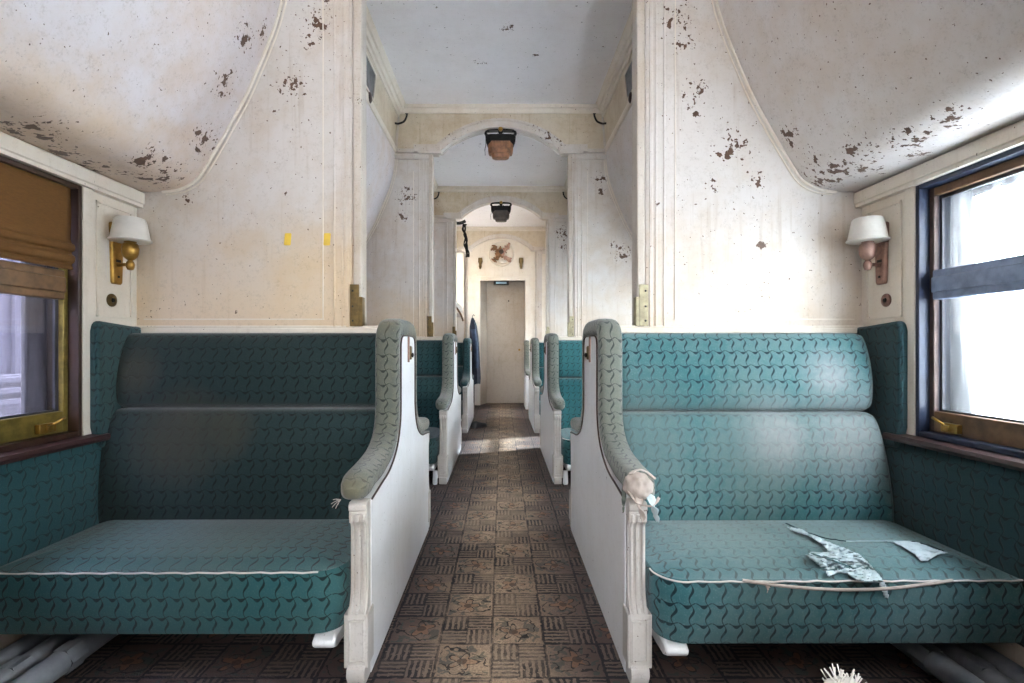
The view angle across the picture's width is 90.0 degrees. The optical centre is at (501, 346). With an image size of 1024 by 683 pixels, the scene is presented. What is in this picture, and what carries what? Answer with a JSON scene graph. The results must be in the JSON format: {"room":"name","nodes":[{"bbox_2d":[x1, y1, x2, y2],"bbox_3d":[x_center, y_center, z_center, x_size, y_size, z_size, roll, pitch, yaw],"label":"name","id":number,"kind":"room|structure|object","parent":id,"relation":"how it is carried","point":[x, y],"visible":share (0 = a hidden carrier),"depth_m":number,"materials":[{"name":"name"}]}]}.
{"room":"transit interior","nodes":[
{"label":"transit interior","id":0,"kind":"room"},
{"bbox_2d":[0,192,136,649],"bbox_3d":[-1.619,-0.550,3.350,0.147,3.100,11.300,0,0,0],"label":"wall","id":1,"kind":"structure","parent":0,"point":[106,214],"depth_m":2.00,"materials":[{"name":"paint"}]},
{"bbox_2d":[0,443,101,566],"bbox_3d":[-1.531,0.612,1.093,0.028,0.517,1.915,0,0,0],"label":"upholstered wall panel","id":2,"kind":"object","parent":1,"relation":"attached to","point":[45,500],"visible":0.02,"depth_m":1.71,"materials":[{"name":"fabric"}]},
{"bbox_2d":[0,155,110,464],"bbox_3d":[-1.591,-0.119,1.093,0.203,0.945,1.765,0,0,0],"label":"window","id":3,"kind":"structure","parent":1,"relation":"in","point":[49,421],"depth_m":1.81,"materials":[{"name":"brown wood"}]},
{"bbox_2d":[0,162,74,269],"bbox_3d":[-1.553,-0.436,1.093,0.032,0.317,1.505,0,0,0],"label":"window blind","id":4,"kind":"object","parent":3,"relation":"attached to","point":[35,211],"visible":0.99,"depth_m":1.70,"materials":[{"name":"brown fabric"}]},
{"bbox_2d":[0,131,144,207],"bbox_3d":[-1.530,-0.622,3.260,0.039,0.068,11.120,0,0,0],"label":"trim","id":5,"kind":"structure","parent":1,"relation":"attached to","point":[13,148],"depth_m":1.78,"materials":[{"name":"paint"}]},
{"bbox_2d":[82,187,92,435],"bbox_3d":[-1.539,-0.132,3.303,0.012,0.913,10.495,0,0,0],"label":"trim","id":6,"kind":"structure","parent":1,"relation":"attached to","point":[87,194],"depth_m":1.89,"materials":[{"name":"paint"}]},
{"bbox_2d":[106,294,116,306],"bbox_3d":[-1.539,-0.185,2.025,0.012,0.052,0.052,0,0,0],"label":"button","id":7,"kind":"object","parent":1,"relation":"attached to","point":[111,299],"visible":1,"depth_m":2.02,"materials":[{"name":"gold metal"}]},
{"bbox_2d":[96,200,132,318],"bbox_3d":[-1.542,-0.338,5.355,0.006,0.443,6.818,0,0,0],"label":"trim","id":8,"kind":"structure","parent":1,"relation":"attached to","point":[97,201],"depth_m":1.95,"materials":[{"name":"paint"}]},
{"bbox_2d":[107,215,152,284],"bbox_3d":[-1.470,-0.379,2.025,0.149,0.258,0.148,0,0,0],"label":"wall sconce","id":9,"kind":"object","parent":1,"relation":"attached to","point":[126,233],"visible":1,"depth_m":2.01,"materials":[{"name":"gold metal"}]},
{"bbox_2d":[0,0,286,195],"bbox_3d":[-1.216,-1.149,1.053,0.653,1.018,2.224,0,0,0],"label":"upper berth","id":10,"kind":"object","parent":1,"relation":"attached to","point":[140,95],"visible":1,"depth_m":1.69,"materials":[{"name":"paint"}]},
{"bbox_2d":[366,101,397,244],"bbox_3d":[-1.216,-1.149,3.296,0.653,1.018,2.160,0,0,0],"label":"upper berth","id":11,"kind":"object","parent":1,"relation":"attached to","point":[381,163],"visible":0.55,"depth_m":4.03,"materials":[{"name":"paint"}]},
{"bbox_2d":[366,48,397,142],"bbox_3d":[-0.932,-1.875,3.260,0.120,0.390,11.120,0,0,0],"label":"wall","id":12,"kind":"structure","parent":0,"point":[382,102],"depth_m":3.94,"materials":[{"name":"paint"}]},
{"bbox_2d":[369,92,371,103],"bbox_3d":[-0.889,-1.690,3.470,0.014,0.073,0.060,0,0,0],"label":"rail catch","id":13,"kind":"object","parent":12,"relation":"attached to","point":[370,94],"visible":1,"depth_m":3.45,"materials":[{"name":"black metal"}]},
{"bbox_2d":[366,52,376,101],"bbox_3d":[-0.904,-1.830,3.420,0.041,0.201,0.400,0,0,0],"label":"air vent","id":14,"kind":"object","parent":12,"relation":"in","point":[371,75],"visible":0.41,"depth_m":3.50,"materials":[{"name":"metal"}]},
{"bbox_2d":[366,90,396,152],"bbox_3d":[-0.924,-1.688,3.260,0.055,0.065,11.120,0,0,0],"label":"trim","id":15,"kind":"structure","parent":12,"relation":"attached to","point":[372,106],"depth_m":3.81,"materials":[{"name":"paint"}]},
{"bbox_2d":[366,4,437,191],"bbox_3d":[-0.857,-2.014,3.260,0.090,0.097,11.120,0,0,0],"label":"trim","id":16,"kind":"structure","parent":12,"relation":"attached to","point":[374,46],"depth_m":3.66,"materials":[{"name":"paint"}]},
{"bbox_2d":[480,281,486,404],"bbox_3d":[-0.362,-0.100,8.985,0.180,2.200,0.270,0,0,0],"label":"door frame","id":17,"kind":"structure","parent":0,"point":[483,284],"depth_m":8.98,"materials":[{"name":"paint"}]},
{"bbox_2d":[487,281,523,402],"bbox_3d":[0.013,-0.100,9.130,0.890,2.200,0.080,0,0,0],"label":"door","id":18,"kind":"structure","parent":17,"relation":"in","point":[505,303],"depth_m":9.12,"materials":[{"name":"paint"}]},
{"bbox_2d":[53,403,941,682],"bbox_3d":[-0.012,1.030,3.950,3.400,0.060,12.500,0,0,0],"label":"floor","id":19,"kind":"structure","parent":0,"point":[499,588],"depth_m":1.79,"materials":[{"name":"tile"}]},
{"bbox_2d":[0,634,117,682],"bbox_3d":[-1.403,0.954,1.090,0.261,0.092,1.881,0,0,0],"label":"pipes","id":20,"kind":"object","parent":19,"relation":"on","point":[33,658],"visible":0.5,"depth_m":1.53,"materials":[{"name":"silver metal"}]},
{"bbox_2d":[0,321,375,647],"bbox_3d":[-1.008,0.451,1.829,1.088,1.098,0.657,0,0,0],"label":"seat","id":21,"kind":"object","parent":19,"relation":"on","point":[225,459],"visible":0.94,"depth_m":1.92,"materials":[{"name":"fabric"}]},
{"bbox_2d":[0,519,350,633],"bbox_3d":[-1.003,0.745,1.755,1.078,0.224,0.510,0,0,0],"label":"seat cushion","id":22,"kind":"object","parent":21,"relation":"on","point":[111,576],"depth_m":1.51,"materials":[{"name":"fabric"}]},
{"bbox_2d":[331,318,430,682],"bbox_3d":[-0.439,0.441,2.190,0.116,1.118,1.376,0,0,1],"label":"end panel","id":23,"kind":"object","parent":19,"relation":"on","point":[388,490],"visible":1,"depth_m":1.91,"materials":[{"name":"paint"}]},
{"bbox_2d":[417,340,441,484],"bbox_3d":[-1.008,0.451,4.029,1.088,1.098,0.677,0,0,0],"label":"seat","id":24,"kind":"object","parent":19,"relation":"on","point":[429,352],"visible":0.2,"depth_m":4.16,"materials":[{"name":"teal fabric"}]},
{"bbox_2d":[425,427,439,463],"bbox_3d":[-1.003,0.745,3.955,1.078,0.224,0.530,0,0,0],"label":"seat cushion","id":25,"kind":"object","parent":24,"relation":"on","point":[434,435],"depth_m":3.74,"materials":[{"name":"teal fabric"}]},
{"bbox_2d":[436,333,461,483],"bbox_3d":[-0.436,0.441,4.400,0.110,1.118,1.376,0,0,0],"label":"end panel","id":26,"kind":"object","parent":19,"relation":"on","point":[448,402],"visible":1,"depth_m":4.16,"materials":[{"name":"paint"}]},
{"bbox_2d":[457,253,463,339],"bbox_3d":[-1.025,-0.300,7.735,1.013,2.600,1.970,0,0,0],"label":"lowered berth","id":27,"kind":"object","parent":19,"relation":"on","point":[460,256],"visible":0.18,"depth_m":8.70,"materials":[{"name":"paint"}]},
{"bbox_2d":[457,301,462,312],"bbox_3d":[-1.085,-0.646,7.700,0.883,0.197,1.888,0,0,0],"label":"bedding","id":28,"kind":"object","parent":27,"relation":"on","point":[458,305],"depth_m":7.84,"materials":[{"name":"white fabric"}]},
{"bbox_2d":[457,220,469,257],"bbox_3d":[-0.563,-1.463,6.898,0.257,0.513,0.063,0,0,0],"label":"straps","id":29,"kind":"object","parent":27,"relation":"hanging from","point":[465,245],"visible":0.94,"depth_m":6.89,"materials":[{"name":"leather"}]},
{"bbox_2d":[458,343,462,425],"bbox_3d":[-1.008,0.451,6.258,1.088,1.098,0.637,0,0,0],"label":"seat","id":30,"kind":"object","parent":19,"relation":"on","point":[460,345],"visible":0.07,"depth_m":6.39,"materials":[{"name":"paint"}]},
{"bbox_2d":[461,400,462,418],"bbox_3d":[-1.003,0.745,6.185,1.078,0.224,0.490,0,0,0],"label":"seat cushion","id":31,"kind":"object","parent":30,"relation":"on","point":[461,400],"depth_m":6.03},
{"bbox_2d":[460,338,473,432],"bbox_3d":[-0.436,0.441,6.610,0.110,1.118,1.376,0,0,0],"label":"end panel","id":32,"kind":"object","parent":19,"relation":"on","point":[467,381],"visible":1,"depth_m":6.37,"materials":[{"name":"paint"}]},
{"bbox_2d":[470,315,480,384],"bbox_3d":[-0.392,0.033,7.463,0.166,1.014,0.389,0,0,0],"label":"coat","id":33,"kind":"object","parent":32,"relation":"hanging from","point":[476,372],"visible":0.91,"depth_m":7.31,"materials":[{"name":"blue fabric"}]},
{"bbox_2d":[470,421,486,428],"bbox_3d":[-0.284,0.953,6.354,0.100,0.095,0.280,0,0,35],"label":"shoe","id":34,"kind":"object","parent":19,"relation":"on","point":[475,424],"visible":1,"depth_m":6.28,"materials":[{"name":"black leather"}]},
{"bbox_2d":[524,340,529,408],"bbox_3d":[0.420,0.441,8.823,0.094,1.118,1.370,0,0,0],"label":"end panel","id":35,"kind":"object","parent":19,"relation":"on","point":[526,342],"visible":0.81,"depth_m":8.57,"materials":[{"name":"paint"}]},
{"bbox_2d":[528,338,541,432],"bbox_3d":[0.412,0.441,6.610,0.110,1.118,1.376,0,0,0],"label":"end panel","id":36,"kind":"object","parent":19,"relation":"on","point":[535,381],"visible":1,"depth_m":6.35,"materials":[{"name":"paint"}]},
{"bbox_2d":[539,343,543,425],"bbox_3d":[0.980,0.451,6.258,1.079,1.098,0.637,0,0,0],"label":"seat","id":37,"kind":"object","parent":19,"relation":"on","point":[541,345],"visible":0.03,"depth_m":6.42,"materials":[{"name":"paint"}]},
{"bbox_2d":[539,401,540,418],"bbox_3d":[0.979,0.747,6.185,1.078,0.228,0.490,0,0,0],"label":"seat cushion","id":38,"kind":"object","parent":37,"relation":"on","point":[539,401],"depth_m":6.03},
{"bbox_2d":[540,333,564,483],"bbox_3d":[0.412,0.441,4.400,0.110,1.118,1.376,0,0,0],"label":"end panel","id":39,"kind":"object","parent":19,"relation":"on","point":[552,402],"visible":1,"depth_m":4.16,"materials":[{"name":"paint"}]},
{"bbox_2d":[559,340,581,484],"bbox_3d":[0.980,0.451,4.029,1.079,1.098,0.677,0,0,0],"label":"seat","id":40,"kind":"object","parent":19,"relation":"on","point":[570,351],"visible":0.18,"depth_m":4.16,"materials":[{"name":"teal fabric"}]},
{"bbox_2d":[561,428,574,464],"bbox_3d":[0.979,0.747,3.955,1.078,0.228,0.530,0,0,0],"label":"seat cushion","id":41,"kind":"object","parent":40,"relation":"on","point":[565,432],"depth_m":3.74,"materials":[{"name":"teal fabric"}]},
{"bbox_2d":[569,318,659,682],"bbox_3d":[0.412,0.441,2.174,0.113,1.118,1.408,0,0,0],"label":"end panel","id":42,"kind":"object","parent":19,"relation":"on","point":[609,489],"visible":1,"depth_m":1.87,"materials":[{"name":"paint"}]},
{"bbox_2d":[622,321,1023,655],"bbox_3d":[0.980,0.451,1.794,1.079,1.098,0.725,0,0,0],"label":"seat","id":43,"kind":"object","parent":19,"relation":"on","point":[765,453],"visible":0.95,"depth_m":1.92,"materials":[{"name":"fabric"}]},
{"bbox_2d":[645,520,1023,643],"bbox_3d":[0.979,0.747,1.735,1.078,0.228,0.550,0,0,0],"label":"seat cushion","id":44,"kind":"object","parent":43,"relation":"on","point":[707,581],"depth_m":1.47,"materials":[{"name":"fabric"}]},
{"bbox_2d":[820,663,866,682],"bbox_3d":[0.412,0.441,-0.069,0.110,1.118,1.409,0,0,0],"label":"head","id":45,"kind":"object","parent":19,"relation":"on","point":[840,678],"visible":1,"depth_m":0.61,"materials":[{"name":"fabric"}]},
{"bbox_2d":[891,643,1023,682],"bbox_3d":[1.379,0.954,1.090,0.261,0.092,1.881,0,0,0],"label":"pipes","id":46,"kind":"object","parent":19,"relation":"on","point":[947,662],"visible":0.38,"depth_m":1.50,"materials":[{"name":"grey paint"}]},
{"bbox_2d":[134,0,863,333],"bbox_3d":[-0.012,-0.530,2.180,3.066,3.060,0.130,0,0,0],"label":"wall partition","id":47,"kind":"structure","parent":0,"point":[725,239],"depth_m":2.17,"materials":[{"name":"paint"}]},
{"bbox_2d":[284,233,291,244],"bbox_3d":[-0.905,-0.455,2.163,0.032,0.052,0.002,0,0,0],"label":"scrap","id":48,"kind":"object","parent":47,"relation":"attached to","point":[287,240],"visible":1,"depth_m":2.16,"materials":[{"name":"yellow paper"}]},
{"bbox_2d":[323,233,330,244],"bbox_3d":[-0.739,-0.455,2.163,0.032,0.052,0.002,0,0,0],"label":"scrap","id":49,"kind":"object","parent":47,"relation":"attached to","point":[327,236],"visible":1,"depth_m":2.16,"materials":[{"name":"yellow paper"}]},
{"bbox_2d":[366,0,631,226],"bbox_3d":[-0.012,-2.090,3.950,1.720,0.060,12.500,0,0,0],"label":"ceiling","id":50,"kind":"structure","parent":0,"point":[437,51],"depth_m":3.68,"materials":[{"name":"paint"}]},
{"bbox_2d":[366,104,631,339],"bbox_3d":[-0.012,-0.530,4.390,3.066,3.060,0.130,0,0,0],"label":"wall partition","id":51,"kind":"structure","parent":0,"point":[400,250],"depth_m":4.37,"materials":[{"name":"paint"}]},
{"bbox_2d":[395,113,407,124],"bbox_3d":[-0.852,-1.942,4.335,0.134,0.150,0.033,0,0,-37],"label":"hook","id":52,"kind":"object","parent":51,"relation":"attached to","point":[404,120],"visible":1,"depth_m":4.34,"materials":[{"name":"metal"}]},
{"bbox_2d":[484,127,516,159],"bbox_3d":[-0.012,-1.747,4.399,0.281,0.256,0.129,0,0,0],"label":"ceiling lamp","id":53,"kind":"object","parent":51,"relation":"attached to","point":[500,146],"visible":1,"depth_m":4.35,"materials":[{"name":"metal"}]},
{"bbox_2d":[593,113,605,124],"bbox_3d":[0.828,-1.942,4.335,0.134,0.150,0.033,0,0,37],"label":"hook","id":54,"kind":"object","parent":51,"relation":"attached to","point":[596,120],"visible":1,"depth_m":4.34,"materials":[{"name":"metal"}]},
{"bbox_2d":[434,186,566,342],"bbox_3d":[-0.012,-0.530,6.600,3.066,3.060,0.130,0,0,0],"label":"wall partition","id":55,"kind":"structure","parent":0,"point":[453,203],"depth_m":6.58,"materials":[{"name":"paint"}]},
{"bbox_2d":[490,201,511,221],"bbox_3d":[-0.012,-1.747,6.609,0.281,0.256,0.129,0,0,0],"label":"ceiling lamp","id":56,"kind":"object","parent":55,"relation":"attached to","point":[500,213],"visible":1,"depth_m":6.56,"materials":[{"name":"metal"}]},
{"bbox_2d":[457,227,545,404],"bbox_3d":[-0.012,-0.530,8.810,3.066,3.060,0.130,0,0,0],"label":"wall","id":57,"kind":"structure","parent":0,"point":[527,243],"depth_m":8.79,"materials":[{"name":"paint"}]},
{"bbox_2d":[478,258,481,268],"bbox_3d":[-0.372,-1.435,8.776,0.076,0.191,0.034,0,0,0],"label":"wall bracket","id":58,"kind":"object","parent":57,"relation":"attached to","point":[479,259],"visible":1,"depth_m":8.76,"materials":[{"name":"gold metal"}]},
{"bbox_2d":[489,241,513,266],"bbox_3d":[-0.012,-1.600,8.770,0.436,0.436,0.060,0,0,0],"label":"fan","id":59,"kind":"object","parent":57,"relation":"attached to","point":[501,253],"visible":1,"depth_m":8.77,"materials":[{"name":"metal"}]},
{"bbox_2d":[494,281,508,284],"bbox_3d":[-0.012,-1.103,8.819,0.260,0.065,0.043,0,0,0],"label":"door sign","id":60,"kind":"object","parent":57,"relation":"attached to","point":[495,282],"visible":1,"depth_m":8.80,"materials":[{"name":"metal"}]},
{"bbox_2d":[519,258,522,268],"bbox_3d":[0.328,-1.434,8.778,0.079,0.191,0.032,0,0,0],"label":"wall bracket","id":61,"kind":"object","parent":57,"relation":"attached to","point":[520,259],"visible":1,"depth_m":8.76,"materials":[{"name":"gold metal"}]},
{"bbox_2d":[524,281,524,339],"bbox_3d":[0.428,-0.100,8.985,0.060,2.200,0.270,0,0,0],"label":"wall","id":62,"kind":"structure","parent":0,"point":[524,281],"depth_m":9.06,"materials":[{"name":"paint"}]},
{"bbox_2d":[603,53,631,143],"bbox_3d":[0.908,-1.875,3.260,0.120,0.390,11.120,0,0,0],"label":"wall","id":63,"kind":"structure","parent":0,"point":[617,104],"depth_m":3.95,"materials":[{"name":"paint"}]},
{"bbox_2d":[564,10,631,188],"bbox_3d":[0.833,-2.014,3.260,0.090,0.097,11.120,0,0,0],"label":"trim","id":64,"kind":"structure","parent":63,"relation":"attached to","point":[623,52],"depth_m":3.70,"materials":[{"name":"paint"}]},
{"bbox_2d":[604,100,631,152],"bbox_3d":[0.900,-1.688,3.260,0.055,0.065,11.120,0,0,0],"label":"trim","id":65,"kind":"structure","parent":63,"relation":"attached to","point":[628,106],"depth_m":3.85,"materials":[{"name":"paint"}]},
{"bbox_2d":[624,57,631,101],"bbox_3d":[0.880,-1.830,3.420,0.041,0.201,0.400,0,0,0],"label":"air vent","id":66,"kind":"object","parent":63,"relation":"in","point":[628,72],"visible":0.33,"depth_m":3.54,"materials":[{"name":"metal"}]},
{"bbox_2d":[628,92,631,102],"bbox_3d":[0.865,-1.690,3.470,0.014,0.073,0.060,0,0,0],"label":"rail catch","id":67,"kind":"object","parent":63,"relation":"attached to","point":[630,93],"visible":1,"depth_m":3.45,"materials":[{"name":"black metal"}]},
{"bbox_2d":[862,191,1023,667],"bbox_3d":[1.595,-0.550,3.350,0.147,3.100,11.300,0,0,0],"label":"wall","id":68,"kind":"structure","parent":0,"point":[1014,652],"depth_m":1.99,"materials":[{"name":"paint"}]},
{"bbox_2d":[604,106,631,238],"bbox_3d":[1.192,-1.149,3.296,0.653,1.018,2.160,0,0,0],"label":"upper berth","id":69,"kind":"object","parent":68,"relation":"attached to","point":[618,163],"visible":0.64,"depth_m":4.06,"materials":[{"name":"paint"}]},
{"bbox_2d":[711,0,1023,194],"bbox_3d":[1.192,-1.149,1.053,0.653,1.018,2.224,0,0,0],"label":"upper berth","id":70,"kind":"object","parent":68,"relation":"attached to","point":[854,95],"visible":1,"depth_m":1.66,"materials":[{"name":"paint"}]},
{"bbox_2d":[845,215,890,284],"bbox_3d":[1.446,-0.379,2.025,0.149,0.258,0.148,0,0,0],"label":"wall sconce","id":71,"kind":"object","parent":68,"relation":"attached to","point":[871,233],"visible":1,"depth_m":2.01,"materials":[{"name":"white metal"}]},
{"bbox_2d":[865,200,901,318],"bbox_3d":[1.518,-0.338,5.355,0.006,0.443,6.818,0,0,0],"label":"trim","id":72,"kind":"structure","parent":68,"relation":"attached to","point":[899,201],"depth_m":1.95,"materials":[{"name":"paint"}]},
{"bbox_2d":[881,294,891,306],"bbox_3d":[1.515,-0.185,2.025,0.012,0.052,0.052,0,0,0],"label":"button","id":73,"kind":"object","parent":68,"relation":"attached to","point":[886,299],"visible":1,"depth_m":2.02,"materials":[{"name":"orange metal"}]},
{"bbox_2d":[905,187,915,435],"bbox_3d":[1.515,-0.132,3.303,0.012,0.913,10.495,0,0,0],"label":"trim","id":74,"kind":"structure","parent":68,"relation":"attached to","point":[910,194],"depth_m":1.89,"materials":[{"name":"paint"}]},
{"bbox_2d":[854,119,1023,207],"bbox_3d":[1.506,-0.622,3.260,0.039,0.068,11.120,0,0,0],"label":"trim","id":75,"kind":"structure","parent":68,"relation":"attached to","point":[1009,137],"depth_m":1.72,"materials":[{"name":"paint"}]},
{"bbox_2d":[882,144,1023,471],"bbox_3d":[1.567,-0.119,1.093,0.203,0.945,1.765,0,0,0],"label":"window","id":76,"kind":"structure","parent":68,"relation":"in","point":[949,279],"depth_m":1.79,"materials":[{"name":"brown wood"}]},
{"bbox_2d":[885,443,1023,646],"bbox_3d":[1.507,0.612,1.093,0.028,0.517,1.915,0,0,0],"label":"upholstered wall panel","id":77,"kind":"object","parent":68,"relation":"attached to","point":[975,509],"visible":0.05,"depth_m":1.66,"materials":[{"name":"fabric"}]},
{"label":"outside","id":78,"kind":"structure","parent":0,"visible":0},
{"bbox_2d":[976,385,1023,420],"bbox_3d":[-0.012,2.250,5.000,60.000,0.100,50.000,0,0,0],"label":"snowy ground","id":79,"kind":"structure","parent":78,"point":[1004,401],"depth_m":20.67,"materials":[{"name":"white snow"}]},
{"bbox_2d":[0,258,20,416],"bbox_3d":[-3.732,-0.150,4.035,0.360,4.100,16.070,0,0,0],"label":"carriage","id":80,"kind":"object","parent":79,"relation":"on","point":[10,305],"visible":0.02,"depth_m":3.76,"materials":[{"name":"grey"}]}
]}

